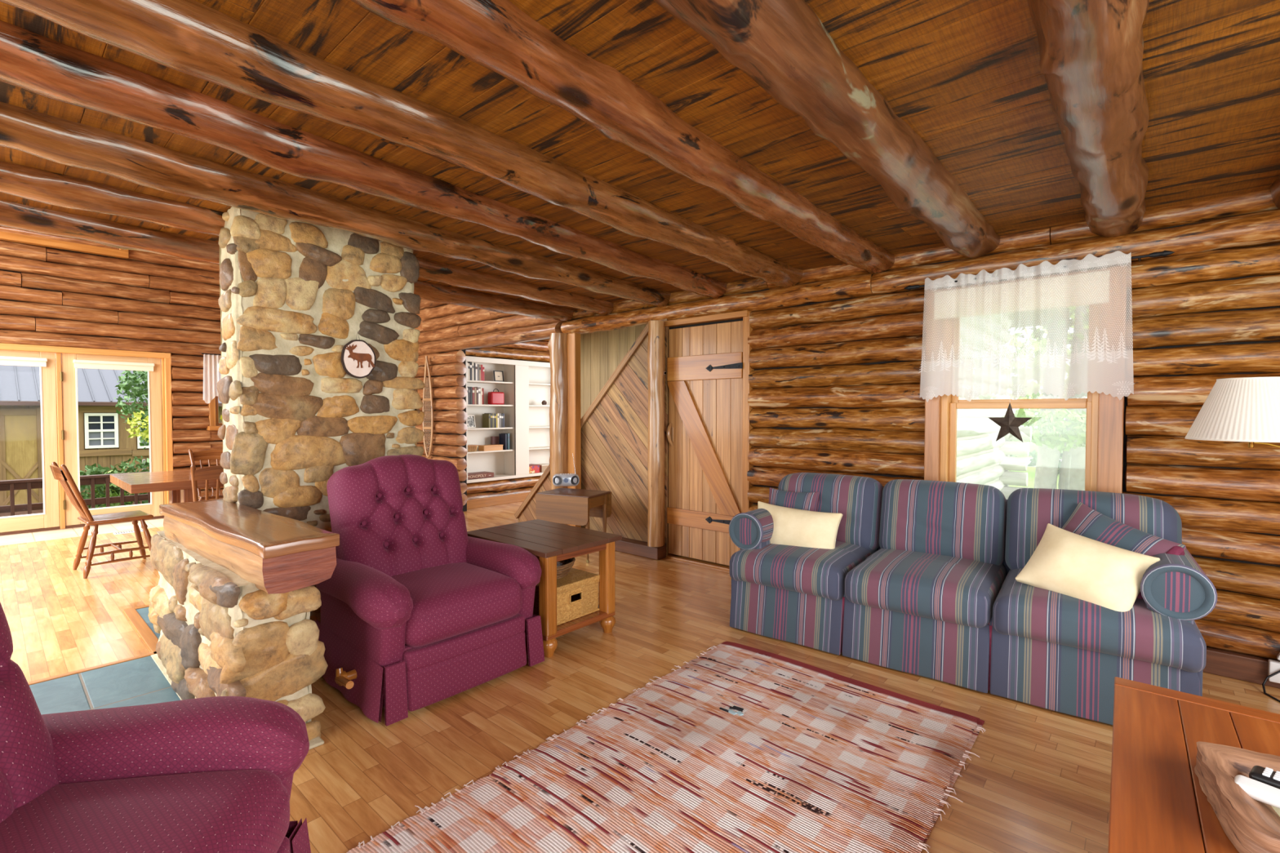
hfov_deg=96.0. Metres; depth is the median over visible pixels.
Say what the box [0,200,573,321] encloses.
ceiling beam
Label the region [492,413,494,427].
book
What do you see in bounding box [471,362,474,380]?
book
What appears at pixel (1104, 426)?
window
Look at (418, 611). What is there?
recliner
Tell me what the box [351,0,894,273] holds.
ceiling beam
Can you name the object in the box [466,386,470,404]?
book
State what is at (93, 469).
shrub
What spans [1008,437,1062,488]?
ground
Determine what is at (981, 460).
log cabin wing
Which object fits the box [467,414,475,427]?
picture frame
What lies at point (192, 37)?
ceiling beam
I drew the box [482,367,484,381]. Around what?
book
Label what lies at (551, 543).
end table
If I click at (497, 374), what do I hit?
picture
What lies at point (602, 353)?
wall
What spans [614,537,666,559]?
baseboard
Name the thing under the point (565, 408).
log post
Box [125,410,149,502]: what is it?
shrub
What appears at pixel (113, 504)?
shrub
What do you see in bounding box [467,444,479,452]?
basket
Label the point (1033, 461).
bush
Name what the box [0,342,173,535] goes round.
trim
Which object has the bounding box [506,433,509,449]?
book
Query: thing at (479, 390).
book
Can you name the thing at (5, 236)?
ceiling beam
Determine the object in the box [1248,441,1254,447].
socket
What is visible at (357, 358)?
plaque
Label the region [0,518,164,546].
floor tile
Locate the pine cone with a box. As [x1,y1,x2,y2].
[541,400,546,404]
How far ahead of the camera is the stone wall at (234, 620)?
2.35 m
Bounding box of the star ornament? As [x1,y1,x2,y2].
[987,340,1031,441]
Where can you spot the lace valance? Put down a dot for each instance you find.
(1064, 375)
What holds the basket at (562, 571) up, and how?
on the wicker box at (577, 593)
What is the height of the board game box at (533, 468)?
0.126 m
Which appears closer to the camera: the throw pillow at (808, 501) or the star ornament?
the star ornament
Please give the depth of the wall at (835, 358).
3.94 m
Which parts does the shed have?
door trim, door panel, pane, pane, window trim, window trim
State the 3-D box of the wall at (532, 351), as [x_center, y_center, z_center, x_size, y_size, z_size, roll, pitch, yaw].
[-0.810,-0.341,10.248,0.448,2.900,5.663,1,2,41]
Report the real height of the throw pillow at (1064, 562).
0.357 m
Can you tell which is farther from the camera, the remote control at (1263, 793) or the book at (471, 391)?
the book at (471, 391)
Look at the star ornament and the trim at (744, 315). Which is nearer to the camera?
the star ornament
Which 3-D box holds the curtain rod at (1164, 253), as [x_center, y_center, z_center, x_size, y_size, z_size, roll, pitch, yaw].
[2.305,-0.919,3.465,1.340,0.034,0.117,1,2,41]
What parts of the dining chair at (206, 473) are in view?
post, crest rail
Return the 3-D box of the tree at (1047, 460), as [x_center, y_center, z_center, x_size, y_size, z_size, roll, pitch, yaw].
[7.649,-1.319,10.548,3.235,6.624,2.383,1,2,41]
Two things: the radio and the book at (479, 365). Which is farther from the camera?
the book at (479, 365)
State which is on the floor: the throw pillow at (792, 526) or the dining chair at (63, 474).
the dining chair at (63, 474)
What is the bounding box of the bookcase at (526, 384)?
[465,355,551,483]
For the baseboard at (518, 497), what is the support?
attached to the wall at (532, 351)
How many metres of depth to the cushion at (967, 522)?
3.39 m
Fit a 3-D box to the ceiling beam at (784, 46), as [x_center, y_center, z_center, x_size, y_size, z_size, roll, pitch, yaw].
[-0.180,-1.125,1.022,0.305,0.273,7.165,1,2,41]
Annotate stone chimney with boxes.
[216,206,424,622]
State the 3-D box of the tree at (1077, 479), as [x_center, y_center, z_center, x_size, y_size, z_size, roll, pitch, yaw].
[8.042,-1.314,10.362,3.279,6.624,2.428,1,2,41]
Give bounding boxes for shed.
[0,364,222,516]
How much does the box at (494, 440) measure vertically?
0.200 m
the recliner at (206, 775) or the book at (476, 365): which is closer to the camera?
the recliner at (206, 775)
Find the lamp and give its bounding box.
[1184,376,1279,447]
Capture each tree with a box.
[114,369,149,449]
[1004,328,1065,443]
[1006,307,1088,488]
[1022,304,1088,490]
[1028,307,1075,426]
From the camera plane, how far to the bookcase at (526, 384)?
8.81 m
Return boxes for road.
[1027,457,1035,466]
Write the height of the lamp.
0.337 m
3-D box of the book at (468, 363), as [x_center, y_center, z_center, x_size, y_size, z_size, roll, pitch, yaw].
[-2.483,-0.778,8.206,0.165,0.240,0.025,1,2,41]
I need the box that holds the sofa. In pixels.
[728,472,1217,724]
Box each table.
[110,469,223,503]
[466,519,622,657]
[535,488,611,563]
[1107,676,1279,852]
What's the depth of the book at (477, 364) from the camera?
8.27 m
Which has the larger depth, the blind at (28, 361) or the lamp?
the blind at (28, 361)
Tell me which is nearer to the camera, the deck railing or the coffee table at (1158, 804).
the coffee table at (1158, 804)
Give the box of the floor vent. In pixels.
[113,529,142,534]
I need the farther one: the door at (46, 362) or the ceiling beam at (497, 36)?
the door at (46, 362)
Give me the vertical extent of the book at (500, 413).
0.210 m
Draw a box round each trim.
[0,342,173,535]
[663,310,754,571]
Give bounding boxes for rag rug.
[346,641,985,852]
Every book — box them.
[466,361,471,380]
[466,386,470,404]
[467,363,469,380]
[470,386,472,404]
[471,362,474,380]
[471,386,474,404]
[474,386,478,404]
[474,387,476,404]
[475,363,477,380]
[477,364,479,380]
[478,388,480,404]
[479,364,480,380]
[480,364,482,380]
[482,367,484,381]
[482,413,490,427]
[484,413,492,427]
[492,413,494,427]
[493,413,496,427]
[493,413,499,427]
[498,413,501,427]
[498,433,506,449]
[499,413,504,427]
[501,413,502,427]
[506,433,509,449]
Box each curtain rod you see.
[201,353,221,355]
[903,250,1173,290]
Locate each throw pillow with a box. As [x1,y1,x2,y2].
[757,501,842,549]
[768,487,819,511]
[1015,523,1159,612]
[1061,502,1186,599]
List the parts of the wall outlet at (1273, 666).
cord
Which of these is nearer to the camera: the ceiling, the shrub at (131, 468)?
the ceiling
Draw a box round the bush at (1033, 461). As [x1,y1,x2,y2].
[1027,449,1062,475]
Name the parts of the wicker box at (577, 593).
lid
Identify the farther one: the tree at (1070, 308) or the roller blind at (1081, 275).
the tree at (1070, 308)
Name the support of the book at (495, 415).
on the bookcase at (526, 384)
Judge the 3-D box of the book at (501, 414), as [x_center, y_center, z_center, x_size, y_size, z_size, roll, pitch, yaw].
[-2.115,-0.089,8.643,0.165,0.205,0.028,1,2,41]
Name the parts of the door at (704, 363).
handle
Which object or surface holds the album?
on the bookcase at (526, 384)
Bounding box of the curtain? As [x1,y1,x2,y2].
[203,354,221,403]
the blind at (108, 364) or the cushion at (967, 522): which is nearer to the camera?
the cushion at (967, 522)
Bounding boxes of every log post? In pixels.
[547,332,581,527]
[647,320,664,546]
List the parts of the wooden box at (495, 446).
lid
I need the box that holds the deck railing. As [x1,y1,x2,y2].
[0,471,150,515]
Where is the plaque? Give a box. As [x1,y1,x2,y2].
[340,332,375,378]
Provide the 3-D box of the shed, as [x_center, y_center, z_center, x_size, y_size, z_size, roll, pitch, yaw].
[-13.342,0.144,12.927,4.900,3.234,10.800,1,2,41]
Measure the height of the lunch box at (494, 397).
0.241 m
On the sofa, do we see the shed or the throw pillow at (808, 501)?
the throw pillow at (808, 501)
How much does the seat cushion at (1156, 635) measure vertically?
0.237 m
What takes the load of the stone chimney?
on the floor
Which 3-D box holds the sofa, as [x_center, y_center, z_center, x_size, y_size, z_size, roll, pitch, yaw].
[1.694,0.808,3.335,2.251,0.935,1.007,1,2,38]
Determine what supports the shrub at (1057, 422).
on the ground
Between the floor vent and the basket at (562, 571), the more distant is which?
the floor vent
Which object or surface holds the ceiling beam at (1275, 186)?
attached to the ceiling
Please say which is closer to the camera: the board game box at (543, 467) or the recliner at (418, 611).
the recliner at (418, 611)
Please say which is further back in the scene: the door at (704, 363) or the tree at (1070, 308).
the tree at (1070, 308)
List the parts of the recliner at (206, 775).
backrest, seat, armrest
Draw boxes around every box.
[467,471,493,479]
[478,444,502,451]
[488,388,504,404]
[490,435,498,444]
[528,463,539,473]
[533,567,599,625]
[536,463,549,472]
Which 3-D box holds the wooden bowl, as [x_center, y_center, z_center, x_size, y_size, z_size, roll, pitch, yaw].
[1.533,0.839,1.183,0.530,0.081,0.409,1,2,32]
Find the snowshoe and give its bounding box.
[422,355,433,457]
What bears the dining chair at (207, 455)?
on the floor
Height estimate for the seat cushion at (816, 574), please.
0.233 m
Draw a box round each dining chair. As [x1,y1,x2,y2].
[49,462,153,578]
[188,448,223,501]
[190,464,223,502]
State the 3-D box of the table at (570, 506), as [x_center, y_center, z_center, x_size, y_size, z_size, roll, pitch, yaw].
[-0.625,0.926,5.466,0.570,0.612,0.434,1,2,26]
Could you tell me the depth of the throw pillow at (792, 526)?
3.60 m
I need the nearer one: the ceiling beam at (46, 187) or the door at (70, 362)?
the ceiling beam at (46, 187)
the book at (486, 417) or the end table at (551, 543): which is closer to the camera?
the end table at (551, 543)
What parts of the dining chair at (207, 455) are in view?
post, crest rail, seat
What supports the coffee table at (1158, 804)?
on the floor
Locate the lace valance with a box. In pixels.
[919,250,1133,402]
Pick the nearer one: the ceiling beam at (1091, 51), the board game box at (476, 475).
the ceiling beam at (1091, 51)
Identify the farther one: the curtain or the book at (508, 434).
the book at (508, 434)
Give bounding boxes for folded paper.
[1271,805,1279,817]
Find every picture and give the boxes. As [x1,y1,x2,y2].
[467,416,474,426]
[494,371,502,381]
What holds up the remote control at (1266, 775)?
in the wooden bowl
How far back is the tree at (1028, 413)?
28.08 m
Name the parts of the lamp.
shade trim, shade trim, cord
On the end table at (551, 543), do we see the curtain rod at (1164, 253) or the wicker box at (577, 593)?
the wicker box at (577, 593)
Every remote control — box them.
[1234,774,1279,808]
[1248,765,1279,789]
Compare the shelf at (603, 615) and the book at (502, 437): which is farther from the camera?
the book at (502, 437)
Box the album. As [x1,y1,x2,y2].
[481,387,484,404]
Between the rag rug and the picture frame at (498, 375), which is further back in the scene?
the picture frame at (498, 375)
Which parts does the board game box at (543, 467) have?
lid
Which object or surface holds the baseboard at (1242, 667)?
attached to the wall at (835, 358)
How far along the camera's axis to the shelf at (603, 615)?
3.40 m
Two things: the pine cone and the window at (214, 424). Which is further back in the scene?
the pine cone
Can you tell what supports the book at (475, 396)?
on the bookcase at (526, 384)
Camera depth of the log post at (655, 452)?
5.26 m
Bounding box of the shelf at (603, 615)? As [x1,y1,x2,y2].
[542,604,615,640]
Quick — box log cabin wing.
[956,306,1070,499]
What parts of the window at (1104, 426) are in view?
sash, sash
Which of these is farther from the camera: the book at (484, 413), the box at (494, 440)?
the box at (494, 440)
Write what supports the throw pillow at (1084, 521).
on the sofa
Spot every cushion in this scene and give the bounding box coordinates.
[729,541,877,600]
[777,472,883,551]
[844,548,1005,627]
[879,479,1006,565]
[992,568,1206,672]
[1004,488,1182,569]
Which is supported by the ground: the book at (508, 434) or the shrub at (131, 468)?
the shrub at (131, 468)
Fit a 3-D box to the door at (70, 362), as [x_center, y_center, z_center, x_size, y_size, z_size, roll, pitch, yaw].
[-6.448,0.145,7.064,0.095,2.030,0.917,1,2,41]
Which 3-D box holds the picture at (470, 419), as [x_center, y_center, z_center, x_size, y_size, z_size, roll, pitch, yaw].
[-2.445,-0.071,8.290,0.004,0.157,0.172,-8,-2,21]
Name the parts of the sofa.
armrest, skirt panel, skirt panel, frame, skirt panel, armrest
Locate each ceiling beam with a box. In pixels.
[0,0,803,288]
[0,20,727,298]
[0,101,671,306]
[0,160,613,315]
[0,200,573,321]
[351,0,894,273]
[653,0,999,258]
[1026,0,1149,237]
[1270,175,1279,208]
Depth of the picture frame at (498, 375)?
8.64 m
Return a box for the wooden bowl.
[1194,741,1279,852]
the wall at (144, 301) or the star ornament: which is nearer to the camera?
the star ornament
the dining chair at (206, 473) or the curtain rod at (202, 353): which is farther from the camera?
the curtain rod at (202, 353)
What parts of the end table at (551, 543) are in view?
leg, leg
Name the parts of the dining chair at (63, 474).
crest rail, post, post, leg, leg, seat, leg, leg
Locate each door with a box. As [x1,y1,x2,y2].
[0,349,59,533]
[59,352,164,525]
[663,320,742,565]
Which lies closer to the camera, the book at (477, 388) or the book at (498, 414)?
the book at (477, 388)
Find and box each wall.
[0,226,223,500]
[147,497,339,750]
[414,189,1279,661]
[465,339,550,499]
[580,324,646,417]
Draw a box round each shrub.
[80,462,119,508]
[89,467,142,507]
[105,456,150,505]
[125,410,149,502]
[1023,408,1086,489]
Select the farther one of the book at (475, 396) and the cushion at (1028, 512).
the book at (475, 396)
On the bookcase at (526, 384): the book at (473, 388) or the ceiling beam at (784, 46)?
the book at (473, 388)
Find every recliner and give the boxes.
[0,602,311,852]
[314,454,544,726]
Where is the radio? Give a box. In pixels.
[552,453,579,486]
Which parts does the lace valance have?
net panel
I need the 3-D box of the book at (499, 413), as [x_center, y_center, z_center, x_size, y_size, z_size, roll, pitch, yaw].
[-2.137,-0.090,8.617,0.165,0.210,0.036,1,2,41]
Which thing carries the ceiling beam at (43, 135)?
attached to the ceiling
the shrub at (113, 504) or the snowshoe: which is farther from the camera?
the shrub at (113, 504)
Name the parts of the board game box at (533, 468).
lid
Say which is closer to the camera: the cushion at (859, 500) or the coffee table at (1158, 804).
the coffee table at (1158, 804)
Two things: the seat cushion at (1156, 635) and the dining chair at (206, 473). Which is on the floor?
the dining chair at (206, 473)
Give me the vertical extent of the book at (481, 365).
0.232 m
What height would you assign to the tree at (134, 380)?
3.151 m
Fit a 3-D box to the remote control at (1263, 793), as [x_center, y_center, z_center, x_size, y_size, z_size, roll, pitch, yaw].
[1.444,0.816,1.195,0.065,0.024,0.300,-1,2,-36]
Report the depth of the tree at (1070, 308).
29.86 m
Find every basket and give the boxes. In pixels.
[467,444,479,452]
[556,557,575,579]
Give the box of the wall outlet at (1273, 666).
[1262,652,1279,702]
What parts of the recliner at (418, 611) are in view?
recline handle, armrest, backrest, seat, armrest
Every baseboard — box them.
[466,491,529,509]
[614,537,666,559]
[1202,647,1279,688]
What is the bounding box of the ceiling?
[0,0,1279,310]
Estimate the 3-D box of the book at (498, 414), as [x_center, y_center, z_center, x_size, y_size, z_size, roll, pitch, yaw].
[-2.160,-0.091,8.591,0.165,0.212,0.030,1,2,41]
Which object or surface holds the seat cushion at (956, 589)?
on the sofa
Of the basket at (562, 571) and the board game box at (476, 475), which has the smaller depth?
the basket at (562, 571)
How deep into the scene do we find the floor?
2.73 m
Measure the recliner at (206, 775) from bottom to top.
1.111 m
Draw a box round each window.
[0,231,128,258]
[206,395,222,431]
[924,264,1127,493]
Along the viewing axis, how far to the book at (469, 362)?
8.17 m
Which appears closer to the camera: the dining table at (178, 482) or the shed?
the dining table at (178, 482)
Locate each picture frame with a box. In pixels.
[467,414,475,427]
[493,370,503,382]
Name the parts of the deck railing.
rail, rail, hand rail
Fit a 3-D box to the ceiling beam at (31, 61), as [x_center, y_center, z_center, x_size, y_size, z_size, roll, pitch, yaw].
[-1.512,-1.149,2.192,0.271,0.254,7.181,1,2,37]
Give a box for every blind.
[0,355,47,366]
[72,359,155,371]
[933,270,1109,319]
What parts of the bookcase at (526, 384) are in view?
shelf, shelf, shelf, shelf, shelf, shelf, shelf, shelf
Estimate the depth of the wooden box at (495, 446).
8.44 m
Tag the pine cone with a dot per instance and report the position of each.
(543, 402)
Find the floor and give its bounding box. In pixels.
[0,501,1279,852]
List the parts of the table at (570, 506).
leg, leg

